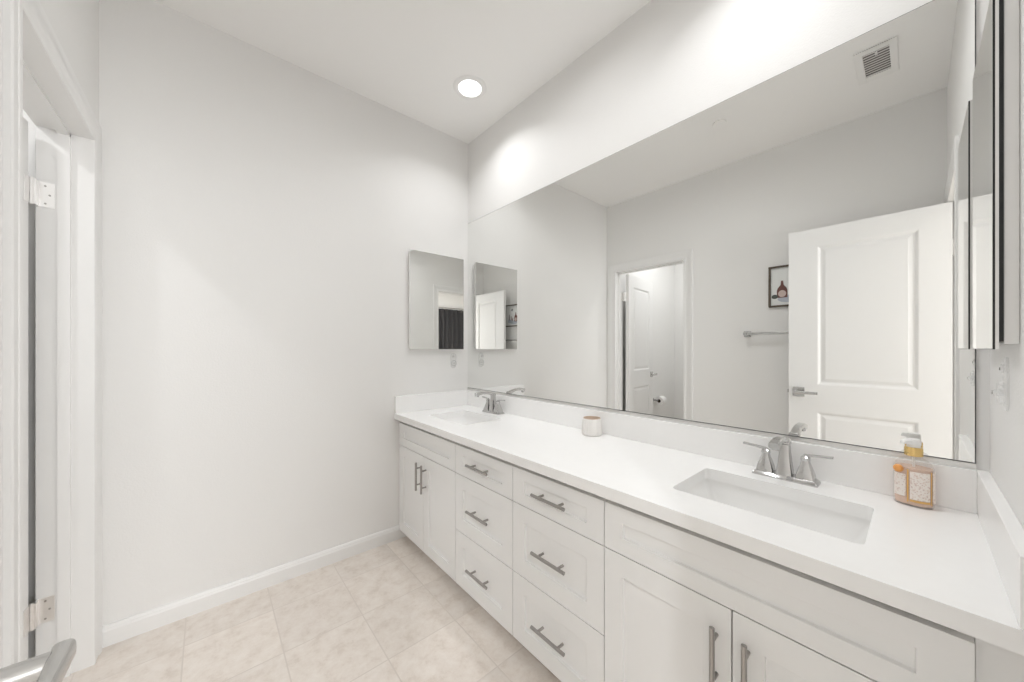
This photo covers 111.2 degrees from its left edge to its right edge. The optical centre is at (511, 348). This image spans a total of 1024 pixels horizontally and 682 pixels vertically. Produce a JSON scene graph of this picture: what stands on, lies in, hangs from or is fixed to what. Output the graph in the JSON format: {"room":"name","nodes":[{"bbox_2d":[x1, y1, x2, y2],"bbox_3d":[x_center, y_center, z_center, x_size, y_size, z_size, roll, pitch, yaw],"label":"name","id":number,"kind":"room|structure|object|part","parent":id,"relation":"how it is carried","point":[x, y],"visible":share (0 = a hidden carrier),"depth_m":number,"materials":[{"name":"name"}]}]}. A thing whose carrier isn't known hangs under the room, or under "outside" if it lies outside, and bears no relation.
{"room":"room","nodes":[
{"label":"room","id":0,"kind":"room"},
{"bbox_2d":[0,638,76,681],"bbox_3d":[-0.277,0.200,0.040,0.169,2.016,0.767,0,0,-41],"label":"door handle","id":1,"kind":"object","parent":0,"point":[52,666],"depth_m":0.32,"materials":[{"name":"silver metal"}]},
{"bbox_2d":[0,0,98,668],"bbox_3d":[-0.979,-0.152,0.518,0.128,2.745,2.306,0,0,-41],"label":"wall","id":2,"kind":"structure","parent":0,"point":[75,23],"depth_m":1.07,"materials":[{"name":"white paint"}]},
{"bbox_2d":[3,0,101,677],"bbox_3d":[-1.434,0.166,1.044,0.154,2.108,0.867,0,0,-41],"label":"door frame","id":3,"kind":"structure","parent":2,"relation":"attached to","point":[39,79],"depth_m":1.29,"materials":[{"name":"white paint"}]},
{"bbox_2d":[23,0,467,658],"bbox_3d":[-1.649,-0.152,1.530,3.616,2.745,0.100,0,0,-41],"label":"wall","id":4,"kind":"structure","parent":0,"point":[263,214],"depth_m":1.73,"materials":[{"name":"white paint"}]},
{"bbox_2d":[23,117,54,660],"bbox_3d":[-1.956,0.205,1.037,0.738,2.006,0.169,0,0,-34],"label":"door","id":5,"kind":"structure","parent":4,"relation":"in","point":[42,194],"depth_m":1.23,"materials":[{"name":"white paint"}]},
{"bbox_3d":[-1.972,0.205,1.026,0.681,2.006,0.035,0,0,-34],"label":"panel","id":6,"kind":"part","parent":5,"relation":"part of","materials":[{"name":"white paint"}]},
{"bbox_2d":[102,525,405,647],"bbox_3d":[-1.183,1.179,1.859,1.320,0.083,0.014,0,0,-41],"label":"baseboard","id":7,"kind":"structure","parent":4,"relation":"attached to","point":[121,630],"depth_m":1.71,"materials":[{"name":"white paint"}]},
{"bbox_2d":[408,249,463,348],"bbox_3d":[-0.518,-0.323,2.425,0.417,0.654,0.029,0,0,-41],"label":"medicine cabinet","id":8,"kind":"object","parent":4,"relation":"attached to","point":[435,281],"visible":1,"depth_m":2.40,"materials":[{"name":"silver mirror"}]},
{"bbox_2d":[62,536,560,681],"bbox_3d":[-0.872,1.270,0.635,3.616,0.100,2.470,0,0,-41],"label":"floor","id":9,"kind":"structure","parent":0,"point":[388,612],"depth_m":1.49,"materials":[{"name":"beige tile"}]},
{"bbox_2d":[399,422,458,581],"bbox_3d":[-0.320,0.835,2.163,0.561,0.771,0.682,0,0,-41],"label":"base cabinet","id":10,"kind":"object","parent":9,"relation":"on","point":[427,460],"visible":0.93,"depth_m":1.96,"materials":[{"name":"white wood"}]},
{"bbox_3d":[-0.610,0.889,2.140,0.020,0.544,0.332,0,0,-41],"label":"door","id":11,"kind":"part","parent":10,"relation":"part of","materials":[{"name":"white paint"}]},
{"bbox_3d":[-0.542,0.734,2.020,0.037,0.158,0.012,0,0,-41],"label":"handle","id":12,"kind":"part","parent":10,"relation":"part of","materials":[{"name":"silver metal"}]},
{"bbox_3d":[-0.499,0.734,1.970,0.037,0.158,0.012,0,0,-41],"label":"handle","id":13,"kind":"part","parent":10,"relation":"part of","materials":[{"name":"silver metal"}]},
{"bbox_3d":[-0.387,0.889,1.882,0.020,0.544,0.342,0,0,-41],"label":"door","id":14,"kind":"part","parent":10,"relation":"part of","materials":[{"name":"white paint"}]},
{"bbox_2d":[456,444,515,634],"bbox_3d":[0.046,0.835,1.742,0.561,0.771,0.433,0,0,-41],"label":"base cabinet","id":15,"kind":"object","parent":9,"relation":"on","point":[484,482],"visible":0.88,"depth_m":1.56,"materials":[{"name":"white wood"}]},
{"bbox_3d":[-0.152,1.027,1.570,0.037,0.012,0.158,0,0,-41],"label":"handle","id":16,"kind":"part","parent":15,"relation":"part of","materials":[{"name":"silver metal"}]},
{"bbox_3d":[-0.152,0.754,1.570,0.037,0.012,0.158,0,0,-41],"label":"handle","id":17,"kind":"part","parent":15,"relation":"part of","materials":[{"name":"silver metal"}]},
{"bbox_3d":[-0.152,0.540,1.570,0.037,0.012,0.158,0,0,-41],"label":"handle","id":18,"kind":"part","parent":15,"relation":"part of","materials":[{"name":"silver metal"}]},
{"bbox_3d":[-0.131,0.755,1.588,0.020,0.276,0.429,0,0,-41],"label":"drawer","id":19,"kind":"part","parent":15,"relation":"part of","materials":[{"name":"white paint"}]},
{"bbox_3d":[-0.131,1.029,1.588,0.020,0.265,0.429,0,0,-41],"label":"drawer","id":20,"kind":"part","parent":15,"relation":"part of","materials":[{"name":"white paint"}]},
{"bbox_3d":[-0.131,0.544,1.588,0.020,0.138,0.429,0,0,-41],"label":"drawer","id":21,"kind":"part","parent":15,"relation":"part of","materials":[{"name":"white paint"}]},
{"bbox_2d":[513,465,607,681],"bbox_3d":[0.330,0.835,1.415,0.561,0.771,0.433,0,0,-41],"label":"base cabinet","id":22,"kind":"object","parent":9,"relation":"on","point":[559,546],"visible":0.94,"depth_m":1.23,"materials":[{"name":"white wood"}]},
{"bbox_3d":[0.132,1.027,1.243,0.037,0.012,0.158,0,0,-41],"label":"handle","id":23,"kind":"part","parent":22,"relation":"part of","materials":[{"name":"silver metal"}]},
{"bbox_3d":[0.132,0.754,1.243,0.037,0.012,0.158,0,0,-41],"label":"handle","id":24,"kind":"part","parent":22,"relation":"part of","materials":[{"name":"silver metal"}]},
{"bbox_3d":[0.132,0.540,1.243,0.037,0.012,0.158,0,0,-41],"label":"handle","id":25,"kind":"part","parent":22,"relation":"part of","materials":[{"name":"silver metal"}]},
{"bbox_3d":[0.152,1.029,1.261,0.020,0.265,0.429,0,0,-41],"label":"drawer","id":26,"kind":"part","parent":22,"relation":"part of","materials":[{"name":"white paint"}]},
{"bbox_3d":[0.152,0.755,1.261,0.020,0.276,0.429,0,0,-41],"label":"drawer","id":27,"kind":"part","parent":22,"relation":"part of","materials":[{"name":"white paint"}]},
{"bbox_3d":[0.152,0.544,1.261,0.020,0.138,0.429,0,0,-41],"label":"drawer","id":28,"kind":"part","parent":22,"relation":"part of","materials":[{"name":"white paint"}]},
{"bbox_2d":[605,500,1023,681],"bbox_3d":[0.719,0.835,0.967,0.561,0.771,0.754,0,0,-41],"label":"base cabinet","id":29,"kind":"object","parent":9,"relation":"on","point":[682,604],"visible":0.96,"depth_m":0.80,"materials":[{"name":"white wood"}]},
{"bbox_3d":[0.410,0.889,0.965,0.020,0.544,0.348,0,0,-41],"label":"door","id":30,"kind":"part","parent":29,"relation":"part of","materials":[{"name":"white paint"}]},
{"bbox_2d":[394,405,1023,655],"bbox_3d":[0.216,0.430,1.555,0.567,0.036,2.306,0,0,-41],"label":"countertop","id":31,"kind":"structure","parent":29,"relation":"on","point":[937,564],"depth_m":0.86,"materials":[{"name":"white stone"}]},
{"bbox_2d":[395,390,467,413],"bbox_3d":[-0.532,0.358,2.419,0.564,0.108,0.020,0,0,-41],"label":"side splash","id":32,"kind":"object","parent":31,"relation":"on","point":[417,402],"visible":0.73,"depth_m":2.39,"materials":[{"name":"white stone"}]},
{"bbox_2d":[443,416,487,424],"bbox_3d":[-0.289,0.514,2.119,0.308,0.131,0.438,0,0,-41],"label":"sink","id":33,"kind":"object","parent":31,"relation":"in","point":[462,420],"visible":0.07,"depth_m":2.31,"materials":[{"name":"white ceramic"}]},
{"bbox_2d":[474,392,504,414],"bbox_3d":[-0.164,0.341,2.228,0.168,0.142,0.230,0,0,-41],"label":"faucet","id":34,"kind":"object","parent":31,"relation":"on","point":[492,406],"visible":1,"depth_m":2.24,"materials":[{"name":"silver metal"}]},
{"bbox_3d":[-0.167,0.335,2.225,0.159,0.129,0.041,0,0,-41],"label":"spout","id":35,"kind":"part","parent":34,"relation":"part of","materials":[{"name":"silver metal"}]},
{"bbox_3d":[-0.156,0.364,2.303,0.045,0.069,0.045,0,0,-41],"label":"handle","id":36,"kind":"part","parent":34,"relation":"part of","materials":[{"name":"silver metal"}]},
{"bbox_3d":[-0.089,0.364,2.226,0.045,0.069,0.045,0,0,-41],"label":"handle","id":37,"kind":"part","parent":34,"relation":"part of","materials":[{"name":"silver metal"}]},
{"bbox_2d":[582,416,601,436],"bbox_3d":[0.384,0.371,1.687,0.097,0.081,0.097,0,0,-41],"label":"cup","id":38,"kind":"object","parent":31,"relation":"on","point":[591,425],"visible":1,"depth_m":1.65,"materials":[{"name":"white ceramic"}]},
{"bbox_2d":[685,479,870,543],"bbox_3d":[0.705,0.514,0.974,0.308,0.131,0.443,0,0,-41],"label":"sink","id":39,"kind":"object","parent":31,"relation":"in","point":[839,525],"visible":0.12,"depth_m":1.04,"materials":[{"name":"white ceramic"}]},
{"bbox_2d":[743,436,833,487],"bbox_3d":[0.830,0.341,1.083,0.168,0.142,0.230,0,0,-41],"label":"faucet","id":40,"kind":"object","parent":31,"relation":"on","point":[805,474],"visible":1,"depth_m":1.10,"materials":[{"name":"silver metal"}]},
{"bbox_3d":[0.819,0.326,1.181,0.014,0.014,0.068,0,0,-41],"label":"lever","id":41,"kind":"part","parent":40,"relation":"part of","materials":[{"name":"silver metal"}]},
{"bbox_3d":[0.838,0.364,1.158,0.045,0.069,0.045,0,0,-41],"label":"handle","id":42,"kind":"part","parent":40,"relation":"part of","materials":[{"name":"silver metal"}]},
{"bbox_3d":[0.827,0.335,1.081,0.159,0.129,0.041,0,0,-41],"label":"spout","id":43,"kind":"part","parent":40,"relation":"part of","materials":[{"name":"silver metal"}]},
{"bbox_3d":[0.905,0.364,1.081,0.045,0.069,0.045,0,0,-41],"label":"handle","id":44,"kind":"part","parent":40,"relation":"part of","materials":[{"name":"silver metal"}]},
{"bbox_3d":[0.925,0.326,1.058,0.014,0.014,0.068,0,0,-41],"label":"lever","id":45,"kind":"part","parent":40,"relation":"part of","materials":[{"name":"silver metal"}]},
{"bbox_2d":[893,438,935,507],"bbox_3d":[1.063,0.325,0.928,0.064,0.174,0.075,0,0,-33],"label":"soap dispenser","id":46,"kind":"object","parent":31,"relation":"on","point":[915,485],"visible":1,"depth_m":0.91,"materials":[{"name":"orange plastic"}]},
{"bbox_2d":[977,469,1023,629],"bbox_3d":[0.966,0.358,0.693,0.565,0.108,0.020,0,0,-41],"label":"side splash","id":47,"kind":"object","parent":31,"relation":"on","point":[1004,533],"visible":1,"depth_m":0.62,"materials":[{"name":"white stone"}]},
{"bbox_3d":[0.483,0.740,0.839,0.037,0.158,0.012,0,0,-41],"label":"handle","id":48,"kind":"part","parent":29,"relation":"part of","materials":[{"name":"silver metal"}]},
{"bbox_3d":[0.526,0.740,0.789,0.037,0.158,0.012,0,0,-41],"label":"handle","id":49,"kind":"part","parent":29,"relation":"part of","materials":[{"name":"silver metal"}]},
{"bbox_3d":[0.639,0.889,0.701,0.020,0.544,0.344,0,0,-41],"label":"door","id":50,"kind":"part","parent":29,"relation":"part of","materials":[{"name":"white paint"}]},
{"bbox_2d":[154,0,650,143],"bbox_3d":[0.139,-1.575,-0.617,6.000,0.100,5.686,0,0,-41],"label":"ceiling","id":51,"kind":"structure","parent":0,"point":[406,57],"depth_m":1.73,"materials":[{"name":"white paint"}]},
{"bbox_2d":[453,75,486,99],"bbox_3d":[-0.246,-1.521,2.050,0.196,0.007,0.196,0,0,-41],"label":"recessed light","id":52,"kind":"object","parent":51,"relation":"in","point":[469,87],"visible":1,"depth_m":2.04,"materials":[{"name":"white plastic"}]},
{"bbox_2d":[468,0,989,508],"bbox_3d":[0.468,-0.152,1.774,0.100,2.745,2.306,0,0,-41],"label":"wall","id":53,"kind":"structure","parent":0,"point":[669,62],"depth_m":1.50,"materials":[{"name":"white paint"}]},
{"bbox_2d":[467,0,975,469],"bbox_3d":[0.420,-0.313,1.746,0.008,1.232,2.284,0,0,-41],"label":"vanity mirror","id":54,"kind":"object","parent":53,"relation":"attached to","point":[790,256],"visible":0.95,"depth_m":1.18,"materials":[{"name":"grey mirror"}]},
{"bbox_2d":[468,390,976,513],"bbox_3d":[0.422,0.358,1.734,0.020,0.108,2.266,0,0,-41],"label":"backsplash","id":55,"kind":"structure","parent":53,"relation":"attached to","point":[956,487],"depth_m":1.24,"materials":[{"name":"white stone"}]},
{"bbox_2d":[990,0,1023,527],"bbox_3d":[-0.106,-0.152,-0.336,5.800,2.745,0.128,0,0,-41],"label":"wall","id":56,"kind":"structure","parent":0,"point":[1006,383],"depth_m":0.66,"materials":[{"name":"white paint"}]},
{"bbox_2d":[973,0,1019,348],"bbox_3d":[1.003,-0.326,0.732,0.335,0.654,0.029,0,0,-41],"label":"medicine cabinet","id":57,"kind":"object","parent":56,"relation":"attached to","point":[996,78],"visible":1,"depth_m":0.63,"materials":[{"name":"silver metal"}]},
{"bbox_2d":[973,0,992,348],"bbox_3d":[0.994,-0.326,0.743,0.332,0.651,0.001,0,0,-41],"label":"mirror glass","id":58,"kind":"object","parent":57,"relation":"attached to","point":[983,74],"depth_m":0.71,"materials":[{"name":"white"}]},
{"bbox_3d":[0.997,-0.326,0.739,0.335,0.654,0.004,0,0,-41],"label":"mirror door","id":59,"kind":"part","parent":57,"relation":"part of","materials":[{"name":"silver metal"}]}
]}

